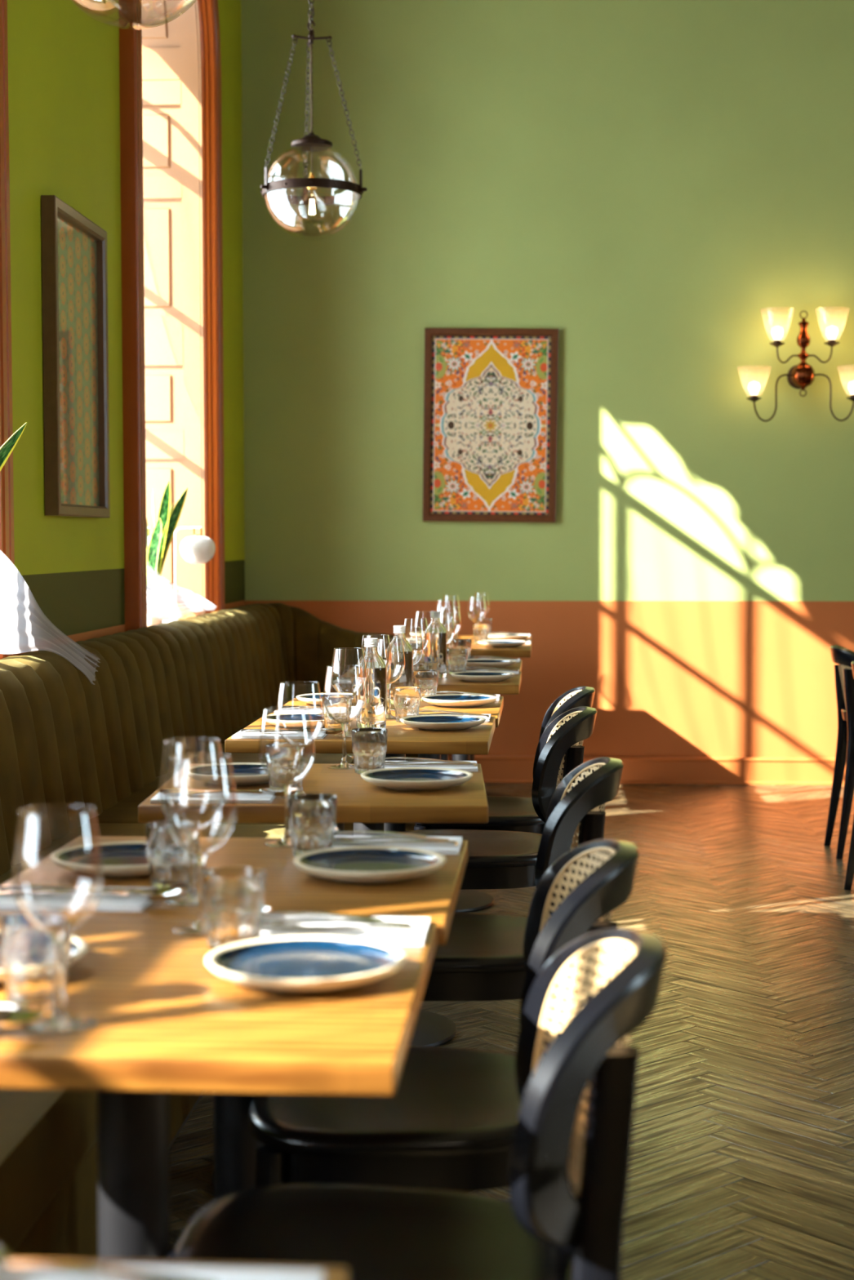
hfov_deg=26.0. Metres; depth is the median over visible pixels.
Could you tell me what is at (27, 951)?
water tumbler
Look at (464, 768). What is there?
napkin
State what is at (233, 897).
water tumbler
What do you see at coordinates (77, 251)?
print
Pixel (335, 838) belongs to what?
fork
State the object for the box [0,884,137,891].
table knife
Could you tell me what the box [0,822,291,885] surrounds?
seat cushion
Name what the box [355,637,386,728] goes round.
water bottle
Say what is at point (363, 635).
bowl
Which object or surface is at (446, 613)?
bowl
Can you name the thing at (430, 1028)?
dining table
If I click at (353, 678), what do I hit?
water tumbler
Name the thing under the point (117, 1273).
spoon
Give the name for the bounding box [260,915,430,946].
napkin
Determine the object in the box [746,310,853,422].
wall sconce
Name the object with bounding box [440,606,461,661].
wine glass
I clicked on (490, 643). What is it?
dinner plate
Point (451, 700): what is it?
dinner plate
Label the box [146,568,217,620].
sheer curtain
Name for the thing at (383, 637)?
bowl
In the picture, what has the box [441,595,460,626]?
wine glass
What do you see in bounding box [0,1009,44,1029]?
spoon
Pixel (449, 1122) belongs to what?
chair
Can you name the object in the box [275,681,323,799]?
wine glass
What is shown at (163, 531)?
snake plant
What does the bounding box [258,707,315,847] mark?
wine glass
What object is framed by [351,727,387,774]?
water tumbler
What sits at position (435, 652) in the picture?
water bottle
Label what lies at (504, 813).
chair
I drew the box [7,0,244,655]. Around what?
wall
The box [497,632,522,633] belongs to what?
fork
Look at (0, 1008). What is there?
table knife
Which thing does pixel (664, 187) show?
wall
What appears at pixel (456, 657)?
water tumbler
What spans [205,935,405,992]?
dinner plate
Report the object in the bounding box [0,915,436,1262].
dining table
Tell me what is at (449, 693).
fork
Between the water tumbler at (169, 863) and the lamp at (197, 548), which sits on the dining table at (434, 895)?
the water tumbler at (169, 863)
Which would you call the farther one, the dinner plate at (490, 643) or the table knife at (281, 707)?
the dinner plate at (490, 643)
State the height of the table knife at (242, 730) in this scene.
0.006 m
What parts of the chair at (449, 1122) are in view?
leg, seat, seat rail, cane panel, frame, leg, leg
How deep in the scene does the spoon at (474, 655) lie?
6.96 m
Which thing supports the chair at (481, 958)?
on the floor
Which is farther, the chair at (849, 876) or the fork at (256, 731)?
the chair at (849, 876)
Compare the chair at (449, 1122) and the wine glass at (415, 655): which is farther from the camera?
the wine glass at (415, 655)
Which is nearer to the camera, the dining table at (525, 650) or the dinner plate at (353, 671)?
the dinner plate at (353, 671)
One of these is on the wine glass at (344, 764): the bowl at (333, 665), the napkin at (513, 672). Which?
the bowl at (333, 665)
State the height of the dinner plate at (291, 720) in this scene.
0.024 m
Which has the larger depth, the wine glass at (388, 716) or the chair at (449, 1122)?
the wine glass at (388, 716)
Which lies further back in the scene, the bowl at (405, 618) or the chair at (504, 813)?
the bowl at (405, 618)
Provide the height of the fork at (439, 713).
0.006 m
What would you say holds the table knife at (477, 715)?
on the napkin at (487, 719)
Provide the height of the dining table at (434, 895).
0.750 m
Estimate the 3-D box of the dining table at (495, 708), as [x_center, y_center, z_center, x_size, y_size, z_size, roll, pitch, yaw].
[-0.096,0.554,5.116,0.600,0.750,0.600,0,3,4]
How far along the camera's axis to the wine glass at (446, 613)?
6.34 m
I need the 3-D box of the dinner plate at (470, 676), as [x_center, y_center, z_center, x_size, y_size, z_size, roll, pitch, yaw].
[0.180,0.119,5.970,0.207,0.024,0.207,0,3,4]
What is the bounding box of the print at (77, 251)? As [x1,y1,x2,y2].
[57,215,99,506]
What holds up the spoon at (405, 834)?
on the napkin at (441, 850)
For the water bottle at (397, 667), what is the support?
on the dining table at (495, 708)
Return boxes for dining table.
[0,835,468,1200]
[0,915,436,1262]
[2,1259,348,1279]
[137,763,488,1184]
[224,715,495,1046]
[268,696,503,835]
[328,671,521,912]
[346,659,521,760]
[385,642,531,760]
[404,635,531,796]
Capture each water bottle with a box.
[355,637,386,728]
[386,625,413,704]
[424,611,446,677]
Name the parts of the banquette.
seat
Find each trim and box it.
[0,0,15,659]
[118,0,225,631]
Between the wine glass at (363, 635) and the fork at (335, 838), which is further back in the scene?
the wine glass at (363, 635)
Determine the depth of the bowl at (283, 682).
3.26 m
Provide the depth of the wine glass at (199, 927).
2.15 m
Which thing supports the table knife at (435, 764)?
on the napkin at (464, 768)
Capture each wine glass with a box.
[12,804,102,1034]
[159,737,225,906]
[164,753,236,935]
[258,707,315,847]
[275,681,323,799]
[323,665,364,768]
[330,648,366,737]
[360,635,391,711]
[380,637,404,719]
[404,617,428,682]
[405,626,422,666]
[413,613,424,669]
[435,600,454,648]
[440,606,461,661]
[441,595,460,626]
[446,613,454,672]
[467,596,486,643]
[472,593,489,617]
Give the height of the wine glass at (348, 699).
0.203 m
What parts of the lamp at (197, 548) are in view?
arched stem, lamp shade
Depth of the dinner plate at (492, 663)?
6.54 m
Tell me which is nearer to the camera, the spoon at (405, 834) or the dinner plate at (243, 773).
the spoon at (405, 834)
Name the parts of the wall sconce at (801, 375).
bulb, arm, bulb, arm, wall plate, arm, bulb, arm, bulb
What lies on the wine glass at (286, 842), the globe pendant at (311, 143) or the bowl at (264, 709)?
the bowl at (264, 709)
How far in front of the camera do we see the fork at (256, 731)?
4.29 m
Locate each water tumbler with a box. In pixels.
[0,911,72,1012]
[145,820,200,892]
[201,866,266,951]
[265,742,305,788]
[287,793,337,856]
[321,694,351,733]
[351,676,355,705]
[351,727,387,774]
[392,686,421,722]
[409,642,424,667]
[413,653,419,670]
[413,669,438,701]
[443,620,458,639]
[445,626,453,647]
[446,648,467,674]
[452,639,471,659]
[472,623,488,644]
[476,617,492,634]
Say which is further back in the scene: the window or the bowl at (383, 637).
the window
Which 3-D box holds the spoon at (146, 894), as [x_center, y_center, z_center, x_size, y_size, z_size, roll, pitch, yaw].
[-0.404,0.317,2.305,0.204,0.012,0.045,1,3,11]
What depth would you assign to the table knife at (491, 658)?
6.90 m
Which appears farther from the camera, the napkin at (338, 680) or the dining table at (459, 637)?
the dining table at (459, 637)
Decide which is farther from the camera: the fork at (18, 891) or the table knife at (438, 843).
the table knife at (438, 843)
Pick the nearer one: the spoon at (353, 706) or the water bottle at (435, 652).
the spoon at (353, 706)
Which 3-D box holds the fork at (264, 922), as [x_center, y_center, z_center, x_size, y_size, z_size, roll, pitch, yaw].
[-0.120,0.328,2.145,0.203,0.006,0.025,0,3,3]
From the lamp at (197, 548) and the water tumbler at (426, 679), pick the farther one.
the lamp at (197, 548)
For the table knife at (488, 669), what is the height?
0.006 m
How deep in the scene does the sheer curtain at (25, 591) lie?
5.06 m
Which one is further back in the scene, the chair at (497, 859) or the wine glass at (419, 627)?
the wine glass at (419, 627)
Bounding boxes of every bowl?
[12,804,102,933]
[159,737,225,831]
[164,753,236,854]
[258,707,315,785]
[275,681,323,747]
[323,665,364,723]
[330,648,366,697]
[360,635,391,672]
[380,637,404,683]
[404,617,428,653]
[440,606,461,637]
[446,613,454,645]
[467,596,486,622]
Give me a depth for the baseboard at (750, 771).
9.11 m
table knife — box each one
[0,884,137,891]
[0,1008,16,1009]
[160,788,260,792]
[240,728,282,732]
[261,925,417,933]
[280,706,317,708]
[333,840,457,846]
[384,762,476,766]
[453,714,488,717]
[471,657,517,659]
[479,669,518,671]
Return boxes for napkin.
[0,886,157,911]
[0,1003,17,1029]
[0,1262,324,1279]
[150,791,275,803]
[231,730,327,738]
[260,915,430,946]
[274,707,355,714]
[333,678,351,683]
[333,835,462,854]
[384,760,478,771]
[466,669,519,674]
[484,714,490,721]
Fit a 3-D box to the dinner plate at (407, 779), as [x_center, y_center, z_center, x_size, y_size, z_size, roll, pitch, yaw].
[-0.019,0.259,3.414,0.207,0.024,0.207,0,3,0]
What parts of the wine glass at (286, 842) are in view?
stem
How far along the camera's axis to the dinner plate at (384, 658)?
6.83 m
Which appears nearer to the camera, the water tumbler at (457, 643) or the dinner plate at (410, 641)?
the water tumbler at (457, 643)
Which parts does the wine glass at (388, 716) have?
stem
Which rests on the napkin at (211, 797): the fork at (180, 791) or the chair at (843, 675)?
the fork at (180, 791)
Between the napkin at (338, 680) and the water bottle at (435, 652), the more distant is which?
the water bottle at (435, 652)
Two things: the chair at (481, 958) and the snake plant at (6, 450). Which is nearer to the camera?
the chair at (481, 958)
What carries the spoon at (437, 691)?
on the napkin
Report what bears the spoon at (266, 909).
on the napkin at (422, 924)
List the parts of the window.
panel, panel, panel, panel, panel, rail, rail, rail, rail, rail, sill, rail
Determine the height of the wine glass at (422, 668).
0.203 m
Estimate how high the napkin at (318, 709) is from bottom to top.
0.006 m
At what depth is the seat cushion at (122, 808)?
5.83 m
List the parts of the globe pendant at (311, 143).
chain, spreader arm, chain, chain, spreader arm, chain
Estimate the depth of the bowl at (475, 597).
8.16 m
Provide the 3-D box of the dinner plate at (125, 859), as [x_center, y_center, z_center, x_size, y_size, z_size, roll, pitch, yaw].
[-0.414,0.305,2.555,0.207,0.024,0.207,0,3,4]
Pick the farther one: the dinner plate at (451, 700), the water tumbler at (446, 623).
the water tumbler at (446, 623)
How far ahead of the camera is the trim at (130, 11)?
6.60 m
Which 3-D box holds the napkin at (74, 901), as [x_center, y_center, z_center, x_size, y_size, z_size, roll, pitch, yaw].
[-0.450,0.326,2.338,0.210,0.006,0.128,0,3,4]
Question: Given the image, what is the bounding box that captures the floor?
[169,782,853,1279]
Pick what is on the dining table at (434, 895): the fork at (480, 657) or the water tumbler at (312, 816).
the water tumbler at (312, 816)
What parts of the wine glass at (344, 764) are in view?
stem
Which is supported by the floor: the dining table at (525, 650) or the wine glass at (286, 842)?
the dining table at (525, 650)
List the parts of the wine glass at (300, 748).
stem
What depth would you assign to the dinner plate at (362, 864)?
2.53 m
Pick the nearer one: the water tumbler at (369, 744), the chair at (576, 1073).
the chair at (576, 1073)
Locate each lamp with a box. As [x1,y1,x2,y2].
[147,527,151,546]
[162,526,215,622]
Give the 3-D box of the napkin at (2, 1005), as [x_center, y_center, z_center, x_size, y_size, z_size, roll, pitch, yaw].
[-0.501,0.358,1.738,0.210,0.006,0.128,0,3,4]
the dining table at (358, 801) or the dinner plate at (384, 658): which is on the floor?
the dining table at (358, 801)
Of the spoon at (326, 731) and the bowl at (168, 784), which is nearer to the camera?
the bowl at (168, 784)
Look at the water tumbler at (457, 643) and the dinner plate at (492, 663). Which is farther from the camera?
the water tumbler at (457, 643)
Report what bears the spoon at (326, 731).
on the napkin at (286, 735)
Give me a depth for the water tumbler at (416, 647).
6.57 m
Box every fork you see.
[0,888,132,896]
[163,789,265,794]
[244,729,319,732]
[262,919,411,926]
[284,706,352,708]
[333,835,448,840]
[384,760,470,764]
[418,712,478,715]
[436,693,491,694]
[466,668,506,670]
[470,657,507,658]
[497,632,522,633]
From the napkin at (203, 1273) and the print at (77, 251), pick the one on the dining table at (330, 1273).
the napkin at (203, 1273)
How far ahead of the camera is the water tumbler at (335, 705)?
4.34 m
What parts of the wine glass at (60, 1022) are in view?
stem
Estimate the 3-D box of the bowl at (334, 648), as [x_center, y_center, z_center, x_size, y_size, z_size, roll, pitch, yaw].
[-0.182,0.077,4.296,0.083,0.114,0.083,-1,3,-13]
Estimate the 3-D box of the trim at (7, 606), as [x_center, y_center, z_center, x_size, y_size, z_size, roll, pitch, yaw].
[-1.206,-1.490,4.096,0.062,3.224,1.756,0,3,4]
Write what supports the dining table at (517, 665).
on the floor
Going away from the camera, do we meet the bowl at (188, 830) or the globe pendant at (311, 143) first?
the bowl at (188, 830)
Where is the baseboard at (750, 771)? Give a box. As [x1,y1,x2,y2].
[448,755,845,785]
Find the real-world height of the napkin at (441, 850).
0.006 m
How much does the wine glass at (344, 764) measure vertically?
0.203 m
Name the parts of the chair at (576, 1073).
seat, cane panel, frame, leg, leg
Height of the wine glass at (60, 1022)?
0.203 m
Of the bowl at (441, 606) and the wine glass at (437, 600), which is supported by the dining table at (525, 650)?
the wine glass at (437, 600)
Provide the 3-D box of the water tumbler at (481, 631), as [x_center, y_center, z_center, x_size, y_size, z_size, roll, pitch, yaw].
[0.235,-0.026,8.073,0.072,0.086,0.072,-3,4,-39]
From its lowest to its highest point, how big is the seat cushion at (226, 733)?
0.145 m
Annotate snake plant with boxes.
[0,422,26,471]
[146,481,187,625]
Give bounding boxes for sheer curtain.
[15,586,100,684]
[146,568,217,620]
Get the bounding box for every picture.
[40,195,110,517]
[422,328,558,522]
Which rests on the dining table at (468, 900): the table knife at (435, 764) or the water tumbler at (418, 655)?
the water tumbler at (418, 655)
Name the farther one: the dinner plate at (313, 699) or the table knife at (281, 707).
the dinner plate at (313, 699)
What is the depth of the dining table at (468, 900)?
5.92 m
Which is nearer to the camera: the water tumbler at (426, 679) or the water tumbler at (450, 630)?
the water tumbler at (426, 679)
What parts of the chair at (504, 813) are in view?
leg, seat rail, seat, cane panel, frame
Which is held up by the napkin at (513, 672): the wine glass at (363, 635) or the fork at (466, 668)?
the fork at (466, 668)
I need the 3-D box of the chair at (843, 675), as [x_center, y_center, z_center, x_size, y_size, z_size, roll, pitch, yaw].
[1.805,0.419,7.104,0.518,0.799,0.442,0,3,4]
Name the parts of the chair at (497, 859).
seat, seat rail, frame, cane panel, leg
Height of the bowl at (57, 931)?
0.114 m
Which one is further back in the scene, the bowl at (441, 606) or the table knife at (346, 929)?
the bowl at (441, 606)
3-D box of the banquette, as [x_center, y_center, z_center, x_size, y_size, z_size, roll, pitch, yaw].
[-0.704,0.479,5.159,0.920,0.896,8.140,0,3,4]
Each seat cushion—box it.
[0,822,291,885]
[0,1088,97,1259]
[86,743,353,824]
[216,698,293,743]
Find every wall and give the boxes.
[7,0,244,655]
[240,0,853,757]
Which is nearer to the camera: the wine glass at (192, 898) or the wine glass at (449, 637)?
the wine glass at (192, 898)
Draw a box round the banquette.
[0,602,417,1261]
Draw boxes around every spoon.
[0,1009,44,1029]
[0,1247,201,1279]
[23,888,182,901]
[183,787,300,795]
[259,728,342,734]
[262,906,382,920]
[298,704,355,709]
[334,827,426,837]
[347,754,445,760]
[390,708,467,713]
[436,691,473,693]
[446,665,499,668]
[470,655,498,657]
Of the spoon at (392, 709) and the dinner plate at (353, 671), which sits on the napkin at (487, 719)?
the spoon at (392, 709)
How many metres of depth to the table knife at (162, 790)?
3.28 m
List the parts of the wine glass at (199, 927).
stem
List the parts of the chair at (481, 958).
seat rail, seat, frame, cane panel, leg, leg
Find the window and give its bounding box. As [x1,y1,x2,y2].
[141,0,205,626]
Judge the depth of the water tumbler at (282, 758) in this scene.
3.31 m
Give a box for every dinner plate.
[0,935,88,983]
[50,840,202,877]
[183,762,269,785]
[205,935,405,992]
[262,712,324,728]
[293,845,446,883]
[296,693,353,706]
[349,668,355,675]
[360,767,472,791]
[381,656,386,664]
[400,714,485,730]
[406,638,424,643]
[409,631,424,637]
[421,693,497,707]
[450,671,515,682]
[466,658,515,668]
[477,640,526,647]
[488,633,528,639]
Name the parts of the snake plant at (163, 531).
pot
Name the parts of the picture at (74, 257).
frame rail, frame rail, frame rail, frame rail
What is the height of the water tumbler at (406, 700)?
0.086 m
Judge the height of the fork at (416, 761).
0.006 m
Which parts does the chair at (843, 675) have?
leg, frame, leg, cane panel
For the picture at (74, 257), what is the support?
attached to the wall at (64, 88)
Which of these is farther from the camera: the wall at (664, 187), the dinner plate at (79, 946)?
the wall at (664, 187)
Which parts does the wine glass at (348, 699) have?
stem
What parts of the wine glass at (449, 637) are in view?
stem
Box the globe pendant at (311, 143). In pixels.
[260,0,367,214]
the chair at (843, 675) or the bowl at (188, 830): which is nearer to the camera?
the bowl at (188, 830)
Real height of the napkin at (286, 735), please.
0.006 m
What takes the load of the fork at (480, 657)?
on the napkin
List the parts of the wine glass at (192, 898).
stem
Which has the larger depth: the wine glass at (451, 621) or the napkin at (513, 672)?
the wine glass at (451, 621)
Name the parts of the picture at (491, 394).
frame rail, frame rail, frame rail, frame rail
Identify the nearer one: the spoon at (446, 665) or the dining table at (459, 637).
the spoon at (446, 665)
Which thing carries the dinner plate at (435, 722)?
on the dining table at (430, 1028)
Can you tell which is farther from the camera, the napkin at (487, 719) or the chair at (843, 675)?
the chair at (843, 675)
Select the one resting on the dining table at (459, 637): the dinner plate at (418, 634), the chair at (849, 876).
the dinner plate at (418, 634)
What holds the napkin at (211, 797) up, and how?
on the dining table at (358, 801)
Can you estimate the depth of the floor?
4.46 m
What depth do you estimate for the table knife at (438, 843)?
2.72 m
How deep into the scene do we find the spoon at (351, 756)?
3.72 m
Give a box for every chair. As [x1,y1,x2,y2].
[164,928,666,1279]
[247,838,639,1191]
[394,706,596,889]
[413,685,595,834]
[421,756,623,1000]
[823,644,853,858]
[843,661,853,889]
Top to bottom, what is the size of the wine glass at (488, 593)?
0.203 m
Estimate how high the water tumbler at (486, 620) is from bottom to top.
0.086 m
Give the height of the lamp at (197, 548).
0.399 m
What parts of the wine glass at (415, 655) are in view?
stem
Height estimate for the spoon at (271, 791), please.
0.012 m
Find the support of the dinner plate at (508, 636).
on the dining table at (459, 637)
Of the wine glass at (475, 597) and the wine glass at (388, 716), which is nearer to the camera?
the wine glass at (388, 716)
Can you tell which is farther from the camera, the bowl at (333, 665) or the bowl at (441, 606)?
the bowl at (441, 606)
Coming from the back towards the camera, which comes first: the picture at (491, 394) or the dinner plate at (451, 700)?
the picture at (491, 394)
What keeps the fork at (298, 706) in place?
on the napkin at (318, 709)
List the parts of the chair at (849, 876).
leg, frame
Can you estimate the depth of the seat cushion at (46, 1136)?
2.46 m

